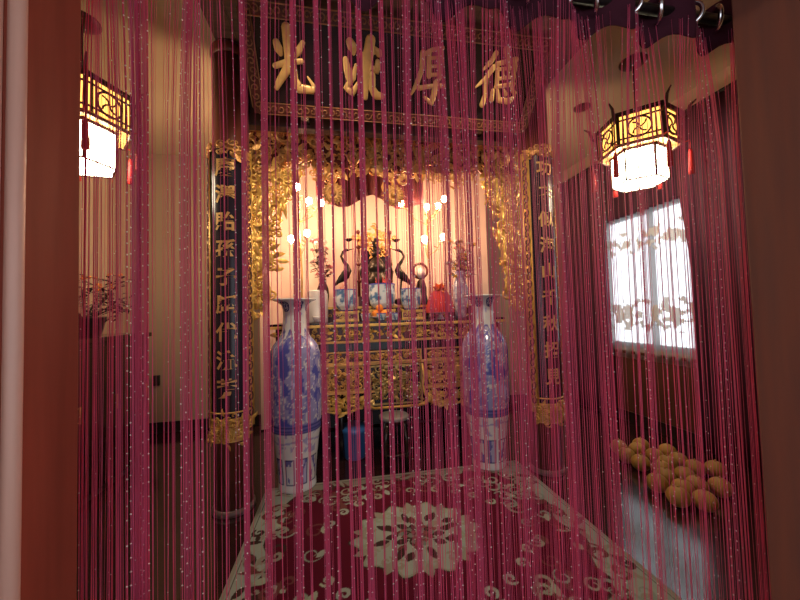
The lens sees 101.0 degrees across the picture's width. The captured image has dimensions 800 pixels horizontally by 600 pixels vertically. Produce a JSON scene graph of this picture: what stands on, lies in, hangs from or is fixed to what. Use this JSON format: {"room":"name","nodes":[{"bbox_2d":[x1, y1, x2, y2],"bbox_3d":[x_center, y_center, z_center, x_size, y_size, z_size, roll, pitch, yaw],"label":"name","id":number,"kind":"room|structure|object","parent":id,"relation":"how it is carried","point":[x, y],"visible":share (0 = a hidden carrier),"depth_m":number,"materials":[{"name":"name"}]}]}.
{"room":"shrine room","nodes":[
{"label":"shrine room","id":0,"kind":"room"},
{"bbox_2d":[79,143,146,333],"bbox_3d":[-2.739,-0.127,1.978,0.150,3.450,3.960,-1,-2,-10],"label":"wall","id":1,"kind":"structure","parent":0,"point":[102,231],"depth_m":3.35,"materials":[{"name":"beige paint"}]},
{"bbox_2d":[149,154,567,422],"bbox_3d":[-0.298,-0.103,4.500,5.840,3.450,0.150,-1,-2,-10],"label":"wall","id":2,"kind":"structure","parent":0,"point":[158,163],"depth_m":4.00,"materials":[{"name":"beige paint"}]},
{"bbox_2d":[153,375,159,385],"bbox_3d":[-2.885,0.953,3.905,0.075,0.120,0.030,-1,-2,-10],"label":"wall box","id":3,"kind":"object","parent":2,"relation":"attached to","point":[156,378],"visible":0.76,"depth_m":3.89,"materials":[{"name":"black plastic"}]},
{"bbox_2d":[149,390,568,433],"bbox_3d":[-0.240,1.452,4.360,5.540,0.130,0.020,-1,-2,-10],"label":"baseboard","id":4,"kind":"structure","parent":2,"relation":"attached to","point":[177,424],"depth_m":3.93,"materials":[{"name":"black wood"}]},
{"bbox_2d":[81,0,734,173],"bbox_3d":[-0.002,-1.957,2.617,5.840,0.100,4.110,-1,-2,-10],"label":"ceiling","id":5,"kind":"structure","parent":0,"point":[613,40],"depth_m":2.78,"materials":[{"name":"paint"}]},
{"bbox_2d":[80,10,143,184],"bbox_3d":[-2.106,-1.365,2.183,0.746,0.996,0.648,-1,-2,-17],"label":"lantern","id":6,"kind":"object","parent":5,"relation":"hanging from","point":[103,109],"visible":0.25,"depth_m":2.14,"materials":[{"name":"white"}]},
{"bbox_2d":[248,83,516,146],"bbox_3d":[-0.039,-1.639,2.805,2.660,0.520,0.080,-1,-2,-10],"label":"trim","id":7,"kind":"structure","parent":5,"relation":"attached to","point":[254,118],"depth_m":2.72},
{"bbox_2d":[236,0,550,136],"bbox_3d":[0.006,-1.628,2.469,2.140,0.510,0.597,-1,-2,-10],"label":"name plaque","id":8,"kind":"object","parent":7,"relation":"attached to","point":[280,56],"visible":0.62,"depth_m":2.35,"materials":[{"name":"black paint"}]},
{"bbox_2d":[198,0,588,83],"bbox_3d":[0.139,-1.925,1.827,2.678,0.030,1.930,-1,-2,-10],"label":"trim","id":9,"kind":"structure","parent":5,"relation":"attached to","point":[226,25],"depth_m":2.21,"materials":[{"name":"red fabric"}]},
{"bbox_2d":[574,102,589,112],"bbox_3d":[1.826,-1.927,3.312,0.160,0.012,0.160,-1,-2,-10],"label":"recessed light","id":10,"kind":"object","parent":5,"relation":"in","point":[583,104],"visible":0.48,"depth_m":3.31,"materials":[{"name":"brown wood"}]},
{"bbox_2d":[584,52,695,197],"bbox_3d":[1.927,-1.445,2.690,0.746,1.026,0.648,-1,-2,-27],"label":"lantern","id":11,"kind":"object","parent":5,"relation":"hanging from","point":[615,132],"visible":0.66,"depth_m":2.53,"materials":[{"name":"white"}]},
{"bbox_3d":[-0.172,-1.740,3.599,2.800,0.252,0.024,-1,-2,-10],"label":"rod","id":12,"kind":"object","parent":5,"relation":"hanging from","visible":0},
{"bbox_2d":[315,163,423,208],"bbox_3d":[-0.313,-1.302,3.556,1.162,0.623,0.028,-1,-2,-10],"label":"valance","id":13,"kind":"object","parent":12,"relation":"hanging from","point":[370,180],"visible":0.23,"depth_m":3.55,"materials":[{"name":"red fabric"}]},
{"bbox_2d":[77,403,770,599],"bbox_3d":[0.108,1.486,2.418,5.540,0.100,3.960,-1,-2,-10],"label":"floor","id":14,"kind":"structure","parent":0,"point":[233,524],"depth_m":2.21,"materials":[{"name":"brown wood"}]},
{"bbox_2d":[77,332,151,509],"bbox_3d":[-2.504,0.903,2.552,0.421,1.220,1.310,-1,-2,-10],"label":"cabinet","id":15,"kind":"object","parent":14,"relation":"on","point":[102,480],"visible":0.31,"depth_m":2.58,"materials":[{"name":"brown wood"}]},
{"bbox_2d":[79,274,131,337],"bbox_3d":[-2.470,0.020,2.607,0.519,0.547,0.908,-1,-2,-10],"label":"potted plant","id":16,"kind":"object","parent":15,"relation":"on","point":[104,318],"visible":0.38,"depth_m":2.69,"materials":[{"name":"green plant"}]},
{"bbox_2d":[209,39,255,518],"bbox_3d":[-1.221,-0.189,2.403,0.280,3.320,0.280,-1,-2,-10],"label":"column","id":17,"kind":"structure","parent":14,"relation":"on","point":[235,504],"depth_m":2.33,"materials":[{"name":"wood"}]},
{"bbox_2d":[206,139,257,450],"bbox_3d":[-1.192,-0.050,2.306,0.327,2.138,0.164,-1,-2,-10],"label":"couplet board","id":18,"kind":"object","parent":17,"relation":"attached to","point":[232,226],"visible":0.73,"depth_m":2.28,"materials":[{"name":"black paint"}]},
{"bbox_2d":[270,298,321,493],"bbox_3d":[-0.834,0.729,2.648,0.404,1.478,0.404,-4,-3,43],"label":"floor vase","id":19,"kind":"object","parent":14,"relation":"on","point":[286,352],"visible":0.71,"depth_m":2.50,"materials":[{"name":"ceramic"}]},
{"bbox_2d":[342,421,364,460],"bbox_3d":[-0.431,1.332,3.142,0.272,0.292,0.320,-1,-2,-10],"label":"plastic tub","id":20,"kind":"object","parent":14,"relation":"on","point":[362,423],"visible":0.56,"depth_m":3.02,"materials":[{"name":"blue plastic"}]},
{"bbox_2d":[259,164,488,429],"bbox_3d":[-0.242,-0.101,4.185,2.900,3.180,0.030,-1,-2,-10],"label":"wall","id":21,"kind":"structure","parent":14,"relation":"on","point":[285,246],"depth_m":4.16,"materials":[{"name":"beige paint"}]},
{"bbox_2d":[249,130,523,319],"bbox_3d":[-0.026,-0.053,2.962,2.799,3.024,0.184,-1,-2,-9],"label":"arch","id":22,"kind":"object","parent":14,"relation":"on","point":[283,140],"visible":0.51,"depth_m":2.94,"materials":[{"name":"gold paint"}]},
{"bbox_2d":[270,317,504,460],"bbox_3d":[-0.120,0.842,3.535,2.238,1.284,1.034,-1,-2,-10],"label":"altar table","id":23,"kind":"object","parent":14,"relation":"on","point":[314,331],"visible":0.44,"depth_m":3.09,"materials":[{"name":"black paint"}]},
{"bbox_2d":[288,183,323,297],"bbox_3d":[-0.949,-0.469,3.329,0.371,1.391,0.178,-1,-2,-10],"label":"lamp","id":24,"kind":"object","parent":23,"relation":"on","point":[308,200],"visible":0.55,"depth_m":3.31,"materials":[{"name":"brown metal"}]},
{"bbox_2d":[312,316,319,322],"bbox_3d":[-0.751,0.179,3.031,0.104,0.065,0.104,-1,-2,-10],"label":"bowl","id":25,"kind":"object","parent":23,"relation":"on","point":[315,318],"visible":0.55,"depth_m":2.99,"materials":[{"name":"white ceramic"}]},
{"bbox_2d":[307,290,327,322],"bbox_3d":[-0.797,0.061,3.190,0.200,0.315,0.200,-1,-2,-10],"label":"jar","id":26,"kind":"object","parent":23,"relation":"on","point":[314,306],"visible":0.53,"depth_m":3.10,"materials":[{"name":"white ceramic"}]},
{"bbox_2d":[336,311,358,321],"bbox_3d":[-0.530,0.164,3.268,0.240,0.100,0.211,-1,-2,-10],"label":"stand","id":27,"kind":"object","parent":23,"relation":"on","point":[340,316],"visible":0.57,"depth_m":3.18,"materials":[{"name":"gold paint"}]},
{"bbox_2d":[335,284,355,310],"bbox_3d":[-0.536,-0.030,3.281,0.216,0.284,0.216,-1,-2,-10],"label":"bowl","id":28,"kind":"object","parent":27,"relation":"on","point":[340,304],"visible":0.68,"depth_m":3.19,"materials":[{"name":"ceramic"}]},
{"bbox_2d":[376,313,385,320],"bbox_3d":[-0.177,0.162,3.143,0.092,0.075,0.092,-1,-2,-10],"label":"tea cup","id":29,"kind":"object","parent":23,"relation":"on","point":[382,315],"visible":0.9,"depth_m":3.11,"materials":[{"name":"ceramic"}]},
{"bbox_2d":[368,309,395,320],"bbox_3d":[-0.191,0.153,3.361,0.270,0.110,0.208,-1,-2,-10],"label":"stand","id":30,"kind":"object","parent":23,"relation":"on","point":[393,310],"visible":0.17,"depth_m":3.26,"materials":[{"name":"gold paint"}]},
{"bbox_2d":[369,276,394,309],"bbox_3d":[-0.183,-0.075,3.376,0.270,0.341,0.270,-1,-2,-10],"label":"bowl","id":31,"kind":"object","parent":30,"relation":"on","point":[373,288],"visible":0.69,"depth_m":3.27,"materials":[{"name":"ceramic"}]},
{"bbox_2d":[306,304,470,321],"bbox_3d":[-0.169,0.153,3.752,1.980,0.192,0.507,-1,-2,-10],"label":"step","id":32,"kind":"structure","parent":23,"relation":"on","point":[359,308],"depth_m":3.50,"materials":[{"name":"gold paint"}]},
{"bbox_2d":[309,238,332,301],"bbox_3d":[-0.843,-0.296,3.551,0.268,0.758,0.256,-1,-2,-10],"label":"flower vase","id":33,"kind":"object","parent":32,"relation":"on","point":[315,241],"visible":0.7,"depth_m":3.54,"materials":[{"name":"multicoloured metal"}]},
{"bbox_2d":[335,238,351,285],"bbox_3d":[-0.594,-0.296,3.586,0.240,0.738,0.132,-1,-2,-10],"label":"crane","id":34,"kind":"object","parent":32,"relation":"on","point":[340,279],"visible":0.48,"depth_m":3.56,"materials":[{"name":"brown metal"}]},
{"bbox_2d":[351,223,395,305],"bbox_3d":[-0.294,-0.417,3.889,0.545,0.993,0.180,-1,-2,-10],"label":"ancestor throne","id":35,"kind":"object","parent":32,"relation":"on","point":[358,238],"visible":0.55,"depth_m":3.87,"materials":[{"name":"red paint"}]},
{"bbox_2d":[360,238,393,305],"bbox_3d":[-0.257,-0.313,3.647,0.312,0.771,0.250,-3,-2,25],"label":"burner","id":36,"kind":"object","parent":32,"relation":"on","point":[372,267],"visible":0.48,"depth_m":3.58,"materials":[{"name":"brown metal"}]},
{"bbox_2d":[392,239,409,304],"bbox_3d":[0.007,-0.309,3.694,0.240,0.738,0.132,-1,-2,-10],"label":"crane","id":37,"kind":"object","parent":32,"relation":"on","point":[401,272],"visible":0.56,"depth_m":3.67,"materials":[{"name":"brown metal"}]},
{"bbox_2d":[415,262,427,304],"bbox_3d":[0.252,-0.189,3.799,0.182,0.499,0.158,0,-3,-37],"label":"statuette","id":38,"kind":"object","parent":32,"relation":"on","point":[420,282],"visible":0.59,"depth_m":3.75,"materials":[{"name":"brown metal"}]},
{"bbox_2d":[451,239,475,300],"bbox_3d":[0.723,-0.328,3.862,0.363,0.755,0.230,-1,-2,-10],"label":"flower vase","id":39,"kind":"object","parent":32,"relation":"on","point":[453,261],"visible":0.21,"depth_m":3.85,"materials":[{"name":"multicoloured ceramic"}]},
{"bbox_2d":[392,313,397,320],"bbox_3d":[-0.054,0.159,3.166,0.092,0.075,0.092,-1,-2,-10],"label":"tea cup","id":40,"kind":"object","parent":23,"relation":"on","point":[394,315],"visible":0.77,"depth_m":3.13,"materials":[{"name":"ceramic"}]},
{"bbox_2d":[399,309,424,319],"bbox_3d":[0.120,0.150,3.382,0.240,0.100,0.216,-1,-2,-10],"label":"stand","id":41,"kind":"object","parent":23,"relation":"on","point":[419,313],"visible":0.61,"depth_m":3.30,"materials":[{"name":"gold paint"}]},
{"bbox_2d":[400,285,421,309],"bbox_3d":[0.114,-0.039,3.397,0.216,0.275,0.216,-1,-2,-10],"label":"bowl","id":42,"kind":"object","parent":41,"relation":"on","point":[405,295],"visible":0.68,"depth_m":3.32,"materials":[{"name":"ceramic"}]},
{"bbox_2d":[399,196,444,318],"bbox_3d":[0.255,-0.462,3.562,0.542,1.328,0.161,-1,-2,-10],"label":"lamp","id":43,"kind":"object","parent":23,"relation":"on","point":[426,206],"visible":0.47,"depth_m":3.57,"materials":[{"name":"brown metal"}]},
{"bbox_2d":[434,312,449,318],"bbox_3d":[0.407,0.155,3.339,0.270,0.070,0.270,-1,-2,-10],"label":"plate","id":44,"kind":"object","parent":23,"relation":"on","point":[440,316],"visible":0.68,"depth_m":3.30,"materials":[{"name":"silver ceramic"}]},
{"bbox_2d":[426,282,454,312],"bbox_3d":[0.402,-0.028,3.346,0.286,0.308,0.286,-1,-2,-10],"label":"offering","id":45,"kind":"object","parent":44,"relation":"on","point":[438,288],"visible":0.68,"depth_m":3.26,"materials":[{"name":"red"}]},
{"bbox_2d":[444,240,471,317],"bbox_3d":[0.634,-0.218,3.468,0.313,0.813,0.276,-1,-2,-10],"label":"flower vase","id":46,"kind":"object","parent":23,"relation":"on","point":[456,275],"visible":0.44,"depth_m":3.43,"materials":[{"name":"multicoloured ceramic"}]},
{"bbox_3d":[-0.197,0.182,3.231,0.210,0.042,0.210,-1,-2,-10],"label":"dish","id":47,"kind":"object","parent":23,"relation":"on","visible":0},
{"bbox_2d":[372,310,377,316],"bbox_3d":[-0.235,0.131,3.206,0.072,0.073,0.070,-1,-2,-10],"label":"orange","id":48,"kind":"object","parent":47,"relation":"on","point":[374,312],"visible":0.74,"depth_m":3.18,"materials":[{"name":"orange food"}]},
{"bbox_2d":[379,410,409,472],"bbox_3d":[-0.048,1.225,2.889,0.270,0.451,0.270,-1,-2,-10],"label":"round stool","id":49,"kind":"object","parent":14,"relation":"on","point":[397,415],"visible":0.77,"depth_m":2.81,"materials":[{"name":"grey"}]},
{"bbox_2d":[219,460,682,599],"bbox_3d":[0.132,1.416,1.988,2.100,0.008,1.540,-1,-2,-10],"label":"rug","id":50,"kind":"object","parent":14,"relation":"on","point":[257,541],"visible":0.61,"depth_m":1.89,"materials":[{"name":"fabric"}]},
{"bbox_2d":[462,294,509,470],"bbox_3d":[0.758,0.695,2.922,0.404,1.478,0.404,-3,-2,31],"label":"floor vase","id":51,"kind":"object","parent":14,"relation":"on","point":[487,301],"visible":0.49,"depth_m":2.76,"materials":[{"name":"ceramic"}]},
{"bbox_2d":[518,76,565,476],"bbox_3d":[1.190,-0.240,2.834,0.280,3.320,0.280,-1,-2,-10],"label":"column","id":52,"kind":"structure","parent":14,"relation":"on","point":[545,466],"depth_m":2.73,"materials":[{"name":"wood"}]},
{"bbox_2d":[520,143,565,427],"bbox_3d":[1.208,-0.146,2.731,0.317,2.332,0.165,-1,-2,-10],"label":"couplet board","id":53,"kind":"object","parent":52,"relation":"attached to","point":[535,371],"visible":0.57,"depth_m":2.71,"materials":[{"name":"black paint"}]},
{"bbox_2d":[610,438,626,453],"bbox_3d":[1.996,1.335,3.014,0.136,0.140,0.134,-1,-2,-10],"label":"pomelo","id":54,"kind":"object","parent":14,"relation":"on","point":[619,442],"visible":0.38,"depth_m":2.98,"materials":[{"name":"orange food"}]},
{"bbox_2d":[619,446,634,463],"bbox_3d":[1.948,1.329,2.837,0.134,0.140,0.136,-3,-3,36],"label":"pomelo","id":55,"kind":"object","parent":14,"relation":"on","point":[630,452],"visible":0.56,"depth_m":2.80,"materials":[{"name":"orange food"}]},
{"bbox_2d":[628,441,645,454],"bbox_3d":[2.112,1.329,2.935,0.134,0.140,0.136,-2,-2,5],"label":"pomelo","id":56,"kind":"object","parent":14,"relation":"on","point":[633,446],"visible":0.41,"depth_m":2.90,"materials":[{"name":"orange food"}]},
{"bbox_2d":[631,453,650,471],"bbox_3d":[1.968,1.324,2.699,0.134,0.140,0.136,0,-3,-38],"label":"pomelo","id":57,"kind":"object","parent":14,"relation":"on","point":[634,459],"visible":0.8,"depth_m":2.66,"materials":[{"name":"orange food"}]},
{"bbox_2d":[632,437,649,449],"bbox_3d":[2.213,1.329,3.032,0.136,0.140,0.134,-2,-2,21],"label":"pomelo","id":58,"kind":"object","parent":14,"relation":"on","point":[647,446],"visible":0.4,"depth_m":3.00,"materials":[{"name":"orange food"}]},
{"bbox_2d":[645,448,663,462],"bbox_3d":[2.166,1.322,2.806,0.136,0.140,0.134,-1,-2,-23],"label":"pomelo","id":59,"kind":"object","parent":14,"relation":"on","point":[647,452],"visible":0.34,"depth_m":2.78,"materials":[{"name":"orange food"}]},
{"bbox_2d":[646,472,668,492],"bbox_3d":[1.860,1.315,2.386,0.134,0.140,0.136,-1,-2,-19],"label":"pomelo","id":60,"kind":"object","parent":14,"relation":"on","point":[648,477],"visible":0.64,"depth_m":2.35,"materials":[{"name":"orange food"}]},
{"bbox_2d":[651,459,672,471],"bbox_3d":[2.047,1.317,2.583,0.136,0.140,0.134,-2,-2,8],"label":"pomelo","id":61,"kind":"object","parent":14,"relation":"on","point":[662,463],"visible":0.35,"depth_m":2.56,"materials":[{"name":"orange food"}]},
{"bbox_2d":[657,467,676,483],"bbox_3d":[1.978,1.315,2.462,0.136,0.140,0.134,0,-3,-35],"label":"pomelo","id":62,"kind":"object","parent":14,"relation":"on","point":[665,473],"visible":0.38,"depth_m":2.42,"materials":[{"name":"food"}]},
{"bbox_2d":[657,454,677,468],"bbox_3d":[2.160,1.317,2.666,0.134,0.140,0.136,-1,-2,-7],"label":"pomelo","id":63,"kind":"object","parent":14,"relation":"on","point":[664,457],"visible":0.5,"depth_m":2.63,"materials":[{"name":"orange food"}]},
{"bbox_2d":[659,443,676,454],"bbox_3d":[2.342,1.320,2.889,0.134,0.140,0.136,-3,-2,24],"label":"pomelo","id":64,"kind":"object","parent":14,"relation":"on","point":[663,447],"visible":0.4,"depth_m":2.86,"materials":[{"name":"orange food"}]},
{"bbox_2d":[668,451,687,465],"bbox_3d":[2.290,1.316,2.717,0.136,0.140,0.134,-3,-3,39],"label":"pomelo","id":65,"kind":"object","parent":14,"relation":"on","point":[676,456],"visible":0.35,"depth_m":2.68,"materials":[{"name":"orange food"}]},
{"bbox_2d":[665,485,691,507],"bbox_3d":[1.860,1.309,2.207,0.134,0.140,0.136,0,-2,-32],"label":"pomelo","id":66,"kind":"object","parent":14,"relation":"on","point":[678,489],"visible":0.75,"depth_m":2.17,"materials":[{"name":"orange food"}]},
{"bbox_2d":[670,478,694,495],"bbox_3d":[1.968,1.309,2.297,0.136,0.140,0.134,-1,-2,-4],"label":"pomelo","id":67,"kind":"object","parent":14,"relation":"on","point":[676,481],"visible":0.31,"depth_m":2.27,"materials":[{"name":"orange food"}]},
{"bbox_2d":[674,466,694,478],"bbox_3d":[2.133,1.311,2.473,0.134,0.140,0.136,-2,-2,12],"label":"pomelo","id":68,"kind":"object","parent":14,"relation":"on","point":[677,472],"visible":0.36,"depth_m":2.45,"materials":[{"name":"orange food"}]},
{"bbox_2d":[685,459,706,476],"bbox_3d":[2.303,1.310,2.578,0.136,0.140,0.134,-3,-2,27],"label":"pomelo","id":69,"kind":"object","parent":14,"relation":"on","point":[693,464],"visible":0.43,"depth_m":2.54,"materials":[{"name":"food"}]},
{"bbox_2d":[686,474,709,490],"bbox_3d":[2.100,1.307,2.337,0.134,0.140,0.136,-4,-3,43],"label":"pomelo","id":70,"kind":"object","parent":14,"relation":"on","point":[695,483],"visible":0.38,"depth_m":2.30,"materials":[{"name":"orange food"}]},
{"bbox_2d":[692,489,719,512],"bbox_3d":[1.989,1.303,2.152,0.136,0.140,0.134,-1,-2,-16],"label":"pomelo","id":71,"kind":"object","parent":14,"relation":"on","point":[711,505],"visible":0.59,"depth_m":2.11,"materials":[{"name":"food"}]},
{"bbox_2d":[705,459,727,477],"bbox_3d":[2.441,1.305,2.554,0.134,0.140,0.136,-2,-2,-1],"label":"pomelo","id":72,"kind":"object","parent":14,"relation":"on","point":[709,472],"visible":0.59,"depth_m":2.52,"materials":[{"name":"food"}]},
{"bbox_2d":[707,476,732,497],"bbox_3d":[2.236,1.302,2.306,0.136,0.140,0.134,-2,-2,15],"label":"pomelo","id":73,"kind":"object","parent":14,"relation":"on","point":[715,480],"visible":0.65,"depth_m":2.27,"materials":[{"name":"orange food"}]},
{"bbox_2d":[560,64,735,361],"bbox_3d":[2.861,-0.247,2.979,0.150,3.450,3.960,-1,-2,-10],"label":"wall","id":74,"kind":"structure","parent":0,"point":[720,80],"depth_m":3.04,"materials":[{"name":"beige paint"}]},
{"bbox_2d":[565,343,724,442],"bbox_3d":[2.780,0.904,3.059,0.030,0.700,3.680,-1,-2,-10],"label":"trim","id":75,"kind":"structure","parent":74,"relation":"attached to","point":[628,387],"depth_m":3.45,"materials":[{"name":"brown wood"}]},
{"bbox_2d":[557,79,736,187],"bbox_3d":[2.617,-1.732,3.373,0.129,0.060,3.036,-1,-2,-10],"label":"rod","id":76,"kind":"object","parent":74,"relation":"attached to","point":[726,86],"visible":0.23,"depth_m":2.88,"materials":[{"name":"black metal"}]},
{"bbox_2d":[561,164,613,415],"bbox_3d":[2.440,-0.135,4.353,0.067,3.090,0.742,-1,-2,-10],"label":"drape","id":77,"kind":"object","parent":76,"relation":"hanging from","point":[578,201],"visible":0.57,"depth_m":4.31,"materials":[{"name":"red fabric"}]},
{"bbox_2d":[604,166,679,222],"bbox_3d":[2.566,-1.334,3.561,0.059,0.760,0.922,-1,-2,-10],"label":"window valance","id":78,"kind":"object","parent":76,"relation":"hanging from","point":[617,213],"visible":0.36,"depth_m":3.58,"materials":[{"name":"red fabric"}]},
{"bbox_2d":[672,105,724,457],"bbox_3d":[2.676,-0.190,3.025,0.059,3.090,0.322,-1,-2,-10],"label":"drape","id":79,"kind":"object","parent":76,"relation":"hanging from","point":[695,146],"visible":0.64,"depth_m":2.93,"materials":[{"name":"red fabric"}]},
{"bbox_2d":[705,83,761,471],"bbox_3d":[2.791,-0.217,2.381,0.067,3.090,0.892,-1,-2,-10],"label":"drape","id":80,"kind":"object","parent":76,"relation":"hanging from","point":[724,115],"visible":0.29,"depth_m":2.71,"materials":[{"name":"red fabric"}]},
{"bbox_2d":[604,199,695,354],"bbox_3d":[2.737,-0.236,3.587,0.060,1.560,1.240,-1,-2,-10],"label":"window","id":81,"kind":"structure","parent":74,"relation":"in","point":[652,263],"depth_m":3.57,"materials":[{"name":"white wood"}]},
{"bbox_2d":[614,407,749,467],"bbox_3d":[2.798,1.319,3.035,0.020,0.130,3.660,-1,-2,-10],"label":"baseboard","id":82,"kind":"structure","parent":74,"relation":"attached to","point":[632,418],"depth_m":3.42,"materials":[{"name":"black wood"}]},
{"bbox_3d":[2.615,-1.213,3.616,0.016,0.016,1.420,-1,-2,-10],"label":"rod","id":83,"kind":"object","parent":74,"relation":"attached to","visible":0},
{"bbox_2d":[605,172,717,358],"bbox_3d":[2.641,-0.279,3.582,0.032,1.870,1.380,-1,-2,-10],"label":"sheer curtain","id":84,"kind":"object","parent":83,"relation":"hanging from","point":[627,315],"visible":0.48,"depth_m":3.45,"materials":[{"name":"white fabric"}]},
{"bbox_3d":[0.382,-0.312,0.670,5.540,3.350,0.280,-1,-2,-10],"label":"wall","id":85,"kind":"structure","parent":0,"visible":0},
{"bbox_2d":[0,0,27,599],"bbox_3d":[-0.628,0.002,0.401,0.154,2.760,0.188,-1,-2,-10],"label":"trim","id":86,"kind":"structure","parent":85,"relation":"attached to","point":[12,365],"depth_m":0.49,"materials":[{"name":"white paint"}]},
{"bbox_2d":[0,0,80,599],"bbox_3d":[-0.660,0.008,0.538,0.140,2.760,0.150,-1,-2,-10],"label":"trim","id":87,"kind":"structure","parent":85,"relation":"attached to","point":[51,299],"depth_m":0.56,"materials":[{"name":"red wood"}]},
{"bbox_2d":[572,0,731,25],"bbox_3d":[0.180,-0.852,0.880,2.020,0.029,0.029,-1,-2,-10],"label":"curtain rod","id":88,"kind":"object","parent":85,"relation":"attached to","point":[648,9],"visible":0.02,"depth_m":0.98,"materials":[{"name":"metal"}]},
{"bbox_2d":[78,0,770,599],"bbox_3d":[0.219,0.167,0.844,1.922,2.175,0.101,-1,-2,-10],"label":"curtain","id":89,"kind":"object","parent":88,"relation":"hanging from","point":[586,21],"visible":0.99,"depth_m":0.82,"materials":[{"name":"pink fabric"}]},
{"bbox_2d":[731,0,799,599],"bbox_3d":[1.049,-0.031,0.777,0.140,2.760,0.280,-1,-2,-10],"label":"trim","id":90,"kind":"structure","parent":85,"relation":"attached to","point":[766,33],"depth_m":0.85,"materials":[{"name":"brown wood"}]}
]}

